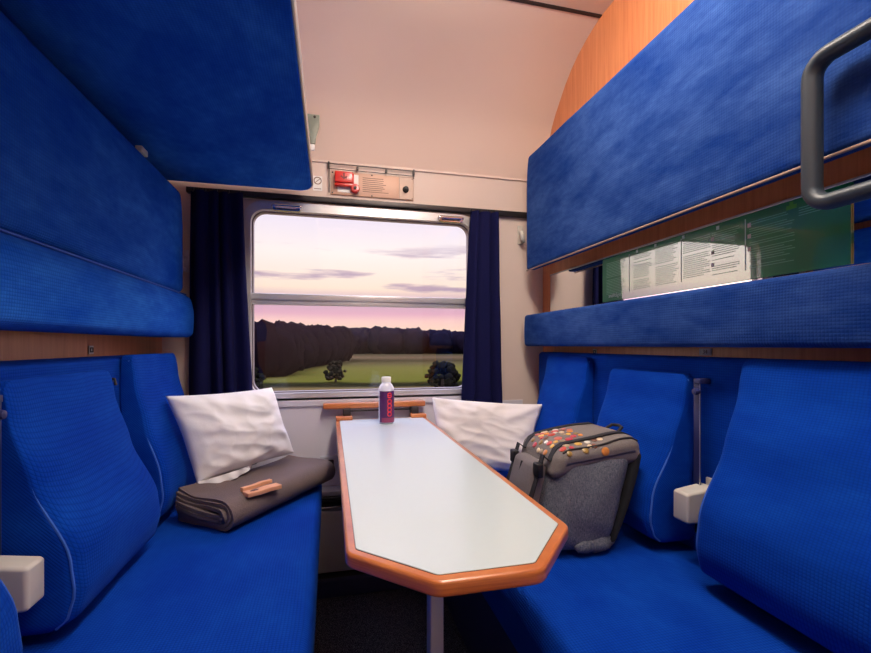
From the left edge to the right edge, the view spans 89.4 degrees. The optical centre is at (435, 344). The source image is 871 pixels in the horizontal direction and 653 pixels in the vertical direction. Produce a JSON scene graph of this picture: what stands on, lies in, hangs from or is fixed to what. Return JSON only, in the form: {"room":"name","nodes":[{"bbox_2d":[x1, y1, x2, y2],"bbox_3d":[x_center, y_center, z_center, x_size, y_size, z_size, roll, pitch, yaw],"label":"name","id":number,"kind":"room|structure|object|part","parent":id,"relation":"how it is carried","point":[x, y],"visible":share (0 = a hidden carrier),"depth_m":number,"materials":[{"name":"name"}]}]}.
{"room":"train carriage","nodes":[
{"label":"train carriage","id":0,"kind":"room"},
{"bbox_2d":[0,330,161,360],"bbox_3d":[-0.873,-0.134,0.423,0.050,2.528,3.130,0,0,-13],"label":"wall","id":1,"kind":"structure","parent":0,"point":[14,345],"depth_m":1.25,"materials":[{"name":"brown wood"}]},
{"bbox_2d":[88,346,93,353],"bbox_3d":[-1.070,0.015,1.368,0.005,0.026,0.026,0,0,-13],"label":"number plate","id":2,"kind":"object","parent":1,"relation":"attached to","point":[90,348],"visible":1,"depth_m":1.36,"materials":[{"name":"beige plastic"}]},
{"bbox_2d":[0,11,193,336],"bbox_3d":[-0.878,-0.342,0.905,0.159,0.620,1.990,0,0,-13],"label":"middle berth","id":3,"kind":"object","parent":1,"relation":"attached to","point":[91,231],"visible":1,"depth_m":1.04,"materials":[{"name":"blue fabric"}]},
{"bbox_2d":[0,0,312,190],"bbox_3d":[-0.640,-0.739,0.974,0.648,0.082,1.992,0,0,-13],"label":"upper berth","id":4,"kind":"object","parent":1,"relation":"attached to","point":[213,91],"visible":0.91,"depth_m":1.14,"materials":[{"name":"fabric"}]},
{"bbox_3d":[-0.352,-0.730,1.043,0.056,0.050,1.992,0,0,-13],"label":"edge trim","id":5,"kind":"part","parent":4,"relation":"part of","materials":[{"name":"metal"}]},
{"bbox_2d":[162,159,542,573],"bbox_3d":[-0.313,0.120,2.154,1.845,2.020,0.145,0,0,-13],"label":"wall","id":6,"kind":"structure","parent":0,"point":[521,290],"depth_m":2.21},
{"bbox_2d":[183,250,188,271],"bbox_3d":[-1.115,-0.375,1.942,0.032,0.100,0.061,0,0,-13],"label":"berth latch","id":7,"kind":"object","parent":6,"relation":"attached to","point":[185,252],"visible":0.55,"depth_m":1.96,"materials":[{"name":"grey metal"}]},
{"bbox_2d":[189,187,256,464],"bbox_3d":[-0.942,-0.079,1.947,0.290,1.218,0.062,0,0,-13],"label":"window curtain","id":8,"kind":"object","parent":6,"relation":"hanging from","point":[219,343],"visible":0.71,"depth_m":1.94,"materials":[{"name":"blue fabric"}]},
{"bbox_2d":[313,176,321,190],"bbox_3d":[-0.564,-0.773,2.104,0.043,0.070,0.003,0,0,-13],"label":"sticker","id":9,"kind":"object","parent":6,"relation":"attached to","point":[317,180],"visible":0.99,"depth_m":2.10,"materials":[{"name":"white paper"}]},
{"bbox_2d":[320,455,336,470],"bbox_3d":[-0.510,0.568,2.105,0.080,0.075,0.016,0,0,-13],"label":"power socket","id":10,"kind":"object","parent":6,"relation":"attached to","point":[332,458],"visible":0.5,"depth_m":2.10,"materials":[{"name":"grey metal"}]},
{"bbox_2d":[322,495,341,508],"bbox_3d":[-0.314,0.735,2.124,0.560,0.068,0.078,0,0,-13],"label":"grille","id":11,"kind":"object","parent":6,"relation":"attached to","point":[327,501],"visible":0.02,"depth_m":2.05,"materials":[{"name":"metal"}]},
{"bbox_3d":[-0.276,-0.690,2.159,1.710,0.024,0.031,0,0,-13],"label":"curtain rail","id":12,"kind":"part","parent":6,"relation":"part of","materials":[{"name":"silver metal"}]},
{"bbox_2d":[244,201,469,400],"bbox_3d":[-0.338,-0.203,2.165,1.128,0.927,0.092,0,0,-13],"label":"window","id":13,"kind":"structure","parent":6,"relation":"attached to","point":[256,209],"depth_m":2.13,"materials":[{"name":"grey metal"}]},
{"bbox_3d":[-0.691,-0.637,2.045,0.136,0.031,0.024,0,0,-13],"label":"pull handle","id":14,"kind":"part","parent":13,"relation":"part of","materials":[{"name":"silver metal"}]},
{"bbox_3d":[0.077,-0.637,2.229,0.136,0.031,0.024,0,0,-13],"label":"pull handle","id":15,"kind":"part","parent":13,"relation":"part of","materials":[{"name":"silver metal"}]},
{"bbox_2d":[327,161,414,200],"bbox_3d":[-0.308,-0.801,2.145,0.425,0.153,0.041,0,0,-13],"label":"panel","id":16,"kind":"object","parent":6,"relation":"attached to","point":[342,182],"visible":1,"depth_m":2.16,"materials":[{"name":"white plastic"}]},
{"bbox_3d":[-0.424,-0.781,2.115,0.118,0.094,0.034,0,0,-13],"label":"red handle","id":17,"kind":"part","parent":16,"relation":"part of","materials":[{"name":"red plastic"}]},
{"bbox_3d":[-0.146,-0.775,2.185,0.032,0.032,0.023,0,0,-13],"label":"black knob","id":18,"kind":"part","parent":16,"relation":"part of","materials":[{"name":"plastic"}]},
{"bbox_2d":[461,208,502,402],"bbox_3d":[0.232,-0.079,2.229,0.234,1.218,0.060,0,0,-17],"label":"window curtain","id":19,"kind":"object","parent":6,"relation":"hanging from","point":[482,369],"visible":0.85,"depth_m":2.22,"materials":[{"name":"blue fabric"}]},
{"bbox_2d":[518,226,524,244],"bbox_3d":[0.455,-0.585,2.319,0.032,0.100,0.061,0,0,-13],"label":"berth latch","id":20,"kind":"object","parent":6,"relation":"attached to","point":[521,236],"visible":1,"depth_m":2.34,"materials":[{"name":"beige plastic"}]},
{"bbox_2d":[314,588,468,652],"bbox_3d":[0.048,1.160,0.649,1.945,0.060,3.240,0,0,-13],"label":"floor","id":21,"kind":"structure","parent":0,"point":[395,620],"depth_m":1.78,"materials":[{"name":"black carpet"}]},
{"bbox_2d":[0,353,321,652],"bbox_3d":[-0.623,0.579,0.977,0.686,1.094,1.950,0,0,-13],"label":"seat","id":22,"kind":"object","parent":21,"relation":"on","point":[93,468],"visible":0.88,"depth_m":1.01,"materials":[{"name":"blue fabric"}]},
{"bbox_2d":[0,581,22,652],"bbox_3d":[-0.683,0.315,0.483,0.186,0.519,0.417,0,0,-13],"label":"cushion","id":23,"kind":"object","parent":22,"relation":"on","point":[10,635],"depth_m":0.66,"materials":[{"name":"blue fabric"}]},
{"bbox_2d":[0,395,43,612],"bbox_3d":[-0.796,0.309,0.811,0.106,0.431,0.061,0,0,-13],"label":"holder","id":24,"kind":"object","parent":22,"relation":"attached to","point":[23,576],"visible":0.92,"depth_m":0.80,"materials":[{"name":"beige plastic"}]},
{"bbox_2d":[0,370,160,636],"bbox_3d":[-0.832,0.322,1.067,0.170,0.504,0.441,0,0,-13],"label":"cushion","id":25,"kind":"object","parent":22,"relation":"on","point":[77,495],"depth_m":0.93,"materials":[{"name":"blue fabric"}]},
{"bbox_2d":[120,353,195,516],"bbox_3d":[-0.969,0.303,1.590,0.147,0.542,0.424,0,0,-13],"label":"cushion","id":26,"kind":"object","parent":22,"relation":"on","point":[146,380],"depth_m":1.43,"materials":[{"name":"blue fabric"}]},
{"bbox_2d":[21,484,321,652],"bbox_3d":[-0.596,0.659,0.983,0.630,0.142,1.950,0,0,-13],"label":"seat cushion","id":27,"kind":"object","parent":22,"relation":"on","point":[251,586],"depth_m":1.05,"materials":[{"name":"blue fabric"}]},
{"bbox_2d":[175,455,334,530],"bbox_3d":[-0.647,0.532,1.665,0.254,0.108,0.573,0,0,22],"label":"folded blanket","id":28,"kind":"object","parent":22,"relation":"on","point":[222,506],"visible":0.86,"depth_m":1.51,"materials":[{"name":"grey fabric"}]},
{"bbox_2d":[166,388,293,483],"bbox_3d":[-0.759,0.351,1.701,0.145,0.348,0.486,0,0,35],"label":"pillow","id":29,"kind":"object","parent":28,"relation":"on","point":[223,433],"visible":1,"depth_m":1.61,"materials":[{"name":"white fabric"}]},
{"bbox_2d":[240,479,271,491],"bbox_3d":[-0.617,0.487,1.520,0.016,0.022,0.120,0,0,30],"label":"packet","id":30,"kind":"object","parent":28,"relation":"on","point":[264,482],"visible":0.62,"depth_m":1.51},
{"bbox_2d":[243,483,281,497],"bbox_3d":[-0.586,0.491,1.492,0.036,0.016,0.125,0,0,36],"label":"packet","id":31,"kind":"object","parent":28,"relation":"on","point":[275,486],"visible":1,"depth_m":1.48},
{"bbox_2d":[318,570,365,579],"bbox_3d":[-0.307,1.094,2.101,0.578,0.072,0.130,0,0,-13],"label":"trim","id":32,"kind":"structure","parent":21,"relation":"on","point":[347,572],"depth_m":2.03,"materials":[{"name":"black plastic"}]},
{"bbox_2d":[317,574,406,598],"bbox_3d":[-0.289,1.093,2.023,0.578,0.075,0.030,0,0,-13],"label":"trim","id":33,"kind":"structure","parent":21,"relation":"on","point":[363,583],"depth_m":1.99,"materials":[{"name":"black"}]},
{"bbox_2d":[323,400,567,652],"bbox_3d":[-0.119,0.703,1.411,0.490,0.855,1.540,0,0,-13],"label":"folding table","id":34,"kind":"object","parent":21,"relation":"on","point":[421,512],"visible":0.97,"depth_m":0.89,"materials":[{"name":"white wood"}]},
{"bbox_3d":[-0.292,0.288,2.131,0.490,0.027,0.040,0,0,-13],"label":"wall rail","id":35,"kind":"part","parent":34,"relation":"part of","materials":[{"name":"brown wood"}]},
{"bbox_3d":[-0.266,0.315,2.137,0.360,0.008,0.008,0,0,-13],"label":"hinge rod","id":36,"kind":"part","parent":34,"relation":"part of","materials":[{"name":"metal"}]},
{"bbox_2d":[379,377,393,423],"bbox_3d":[-0.219,0.245,1.967,0.070,0.206,0.070,0,0,-13],"label":"drink bottle","id":37,"kind":"object","parent":34,"relation":"on","point":[386,389],"visible":1,"depth_m":1.94,"materials":[{"name":"plastic"}]},
{"bbox_3d":[-0.001,0.753,0.840,0.026,0.754,0.035,0,0,-13],"label":"leg","id":38,"kind":"part","parent":34,"relation":"part of","materials":[{"name":"grey metal"}]},
{"bbox_2d":[444,352,870,652],"bbox_3d":[0.491,0.580,1.244,0.696,1.092,1.950,0,0,-13],"label":"seat","id":39,"kind":"object","parent":21,"relation":"on","point":[778,558],"visible":0.64,"depth_m":0.98,"materials":[{"name":"blue fabric"}]},
{"bbox_2d":[432,397,541,471],"bbox_3d":[0.230,0.402,1.975,0.511,0.317,0.171,0,0,9],"label":"pillow","id":40,"kind":"object","parent":39,"relation":"on","point":[488,430],"visible":0.73,"depth_m":1.94,"materials":[{"name":"white fabric"}]},
{"bbox_2d":[534,356,593,431],"bbox_3d":[0.525,0.312,1.923,0.162,0.524,0.354,0,0,-13],"label":"cushion","id":41,"kind":"object","parent":39,"relation":"on","point":[566,395],"depth_m":1.84,"materials":[{"name":"blue fabric"}]},
{"bbox_2d":[506,422,640,553],"bbox_3d":[0.399,0.417,1.352,0.380,0.336,0.293,0,0,-20],"label":"backpack","id":42,"kind":"object","parent":39,"relation":"on","point":[584,474],"visible":0.85,"depth_m":1.24,"materials":[{"name":"grey fabric"}]},
{"bbox_3d":[0.437,0.318,1.362,0.284,0.118,0.262,0,0,-13],"label":"lid","id":43,"kind":"part","parent":42,"relation":"part of","materials":[{"name":"grey fabric"}]},
{"bbox_3d":[0.518,0.436,1.381,0.111,0.264,0.253,0,0,-13],"label":"panel","id":44,"kind":"part","parent":42,"relation":"part of","materials":[{"name":"grey fabric"}]},
{"bbox_2d":[597,368,693,542],"bbox_3d":[0.634,0.330,1.440,0.174,0.489,0.374,0,0,-13],"label":"cushion","id":45,"kind":"object","parent":39,"relation":"on","point":[654,406],"depth_m":1.29,"materials":[{"name":"blue fabric"}]},
{"bbox_2d":[481,471,833,652],"bbox_3d":[0.464,0.659,1.237,0.640,0.142,1.950,0,0,-13],"label":"seat cushion","id":46,"kind":"object","parent":39,"relation":"on","point":[640,594],"depth_m":1.00,"materials":[{"name":"blue fabric"}]},
{"bbox_2d":[674,378,711,532],"bbox_3d":[0.716,0.307,1.212,0.108,0.426,0.061,0,0,-13],"label":"holder","id":47,"kind":"object","parent":39,"relation":"attached to","point":[687,499],"visible":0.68,"depth_m":1.21,"materials":[{"name":"beige plastic"}]},
{"bbox_3d":[0.766,0.430,1.215,0.008,0.120,0.042,0,0,-13],"label":"mounting plate","id":48,"kind":"part","parent":47,"relation":"part of","materials":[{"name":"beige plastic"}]},
{"bbox_2d":[697,359,870,652],"bbox_3d":[0.763,0.304,0.872,0.188,0.540,0.459,0,0,-13],"label":"cushion","id":49,"kind":"object","parent":39,"relation":"on","point":[784,517],"depth_m":0.88,"materials":[{"name":"blue fabric"}]},
{"bbox_2d":[296,0,598,178],"bbox_3d":[-0.259,-1.159,1.926,1.945,0.538,0.554,0,0,-13],"label":"ceiling","id":50,"kind":"structure","parent":0,"point":[460,86],"depth_m":2.03,"materials":[{"name":"white paint"}]},
{"bbox_2d":[307,114,319,150],"bbox_3d":[-0.567,-0.973,2.042,0.059,0.165,0.074,0,0,-13],"label":"bracket","id":51,"kind":"object","parent":50,"relation":"attached to","point":[313,120],"visible":0.69,"depth_m":2.01,"materials":[{"name":"metal"}]},
{"bbox_2d":[531,0,613,13],"bbox_3d":[0.116,-1.414,0.363,1.945,0.032,2.652,0,0,-13],"label":"ceiling","id":52,"kind":"structure","parent":0,"point":[594,6],"depth_m":1.81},
{"bbox_2d":[543,0,870,361],"bbox_3d":[0.970,-0.134,0.865,0.050,2.528,3.130,0,0,-13],"label":"wall","id":53,"kind":"structure","parent":0,"point":[626,27],"depth_m":1.61,"materials":[{"name":"brown wood"}]},
{"bbox_2d":[509,0,601,17],"bbox_3d":[-0.194,-1.396,1.655,1.845,0.006,0.016,0,0,-13],"label":"trim","id":54,"kind":"structure","parent":53,"relation":"attached to","point":[529,2],"depth_m":1.82,"materials":[{"name":"metal"}]},
{"bbox_2d":[524,263,870,347],"bbox_3d":[0.757,-0.074,1.313,0.149,0.160,2.000,0,0,-13],"label":"bunk bed","id":55,"kind":"object","parent":53,"relation":"attached to","point":[830,308],"visible":1,"depth_m":1.08,"materials":[{"name":"blue fabric"}]},
{"bbox_2d":[526,0,870,270],"bbox_3d":[0.733,-0.608,1.297,0.206,0.695,1.980,0,0,-13],"label":"upper berth","id":56,"kind":"object","parent":53,"relation":"attached to","point":[731,98],"visible":1,"depth_m":1.15,"materials":[{"name":"fabric"}]},
{"bbox_3d":[0.697,-0.380,1.287,0.008,0.005,1.978,0,0,-13],"label":"edge trim","id":57,"kind":"part","parent":56,"relation":"part of","materials":[{"name":"metal"}]},
{"bbox_3d":[0.778,-0.418,0.752,0.040,0.316,0.283,0,0,-13],"label":"grab handle","id":58,"kind":"part","parent":56,"relation":"part of","materials":[{"name":"grey plastic"}]},
{"bbox_2d":[699,348,711,355],"bbox_3d":[0.826,0.021,1.347,0.004,0.022,0.044,0,0,-13],"label":"number plate","id":59,"kind":"object","parent":53,"relation":"attached to","point":[702,351],"visible":1,"depth_m":1.34,"materials":[{"name":"white plastic"}]},
{"bbox_2d":[550,172,870,311],"bbox_3d":[0.826,-0.264,1.332,0.011,0.202,1.965,0,0,-13],"label":"wall mirror","id":60,"kind":"object","parent":53,"relation":"attached to","point":[581,285],"visible":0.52,"depth_m":1.72,"materials":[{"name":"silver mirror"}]},
{"bbox_3d":[0.826,-0.169,1.332,0.011,0.011,1.965,0,0,-13],"label":"rail","id":61,"kind":"part","parent":60,"relation":"part of","materials":[{"name":"blue fabric"}]},
{"bbox_2d":[603,182,851,301],"bbox_3d":[0.806,-0.268,1.403,0.005,0.179,0.903,0,0,-13],"label":"poster","id":62,"kind":"object","parent":60,"relation":"attached to","point":[793,236],"visible":0.98,"depth_m":1.22,"materials":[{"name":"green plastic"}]},
{"label":"outside","id":63,"kind":"structure","parent":0,"visible":0},
{"bbox_2d":[256,353,462,390],"bbox_3d":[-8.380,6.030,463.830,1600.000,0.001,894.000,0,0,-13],"label":"ground","id":64,"kind":"structure","parent":63,"point":[364,371],"depth_m":93.10,"materials":[{"name":"green plant"}]},
{"bbox_2d":[254,367,265,388],"bbox_3d":[-22.044,4.321,52.447,3.381,3.432,3.807,0,0,-36],"label":"tree","id":65,"kind":"object","parent":64,"relation":"on","point":[260,377],"visible":0.23,"depth_m":52.22,"materials":[{"name":"green plant"}]},
{"bbox_2d":[254,319,355,377],"bbox_3d":[-57.370,-0.130,124.288,73.392,15.937,115.416,0,0,-13],"label":"woodland","id":66,"kind":"object","parent":64,"relation":"on","point":[281,348],"visible":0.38,"depth_m":88.51,"materials":[{"name":"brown plant"}]},
{"bbox_2d":[323,360,346,381],"bbox_3d":[-16.210,4.245,71.081,3.615,3.584,3.496,0,0,44],"label":"tree","id":67,"kind":"object","parent":64,"relation":"on","point":[335,367],"visible":1,"depth_m":70.36,"materials":[{"name":"green plant"}]},
{"bbox_2d":[334,326,463,353],"bbox_3d":[-23.777,-2.643,321.969,336.655,21.964,141.513,0,0,-13],"label":"woodland","id":68,"kind":"object","parent":64,"relation":"on","point":[376,339],"visible":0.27,"depth_m":295.72,"materials":[{"name":"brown plant"}]},
{"bbox_2d":[425,361,460,386],"bbox_3d":[0.980,4.054,59.175,4.832,3.969,4.273,0,0,27],"label":"tree","id":69,"kind":"object","parent":64,"relation":"on","point":[449,376],"visible":0.98,"depth_m":57.81,"materials":[{"name":"green plant"}]}
]}

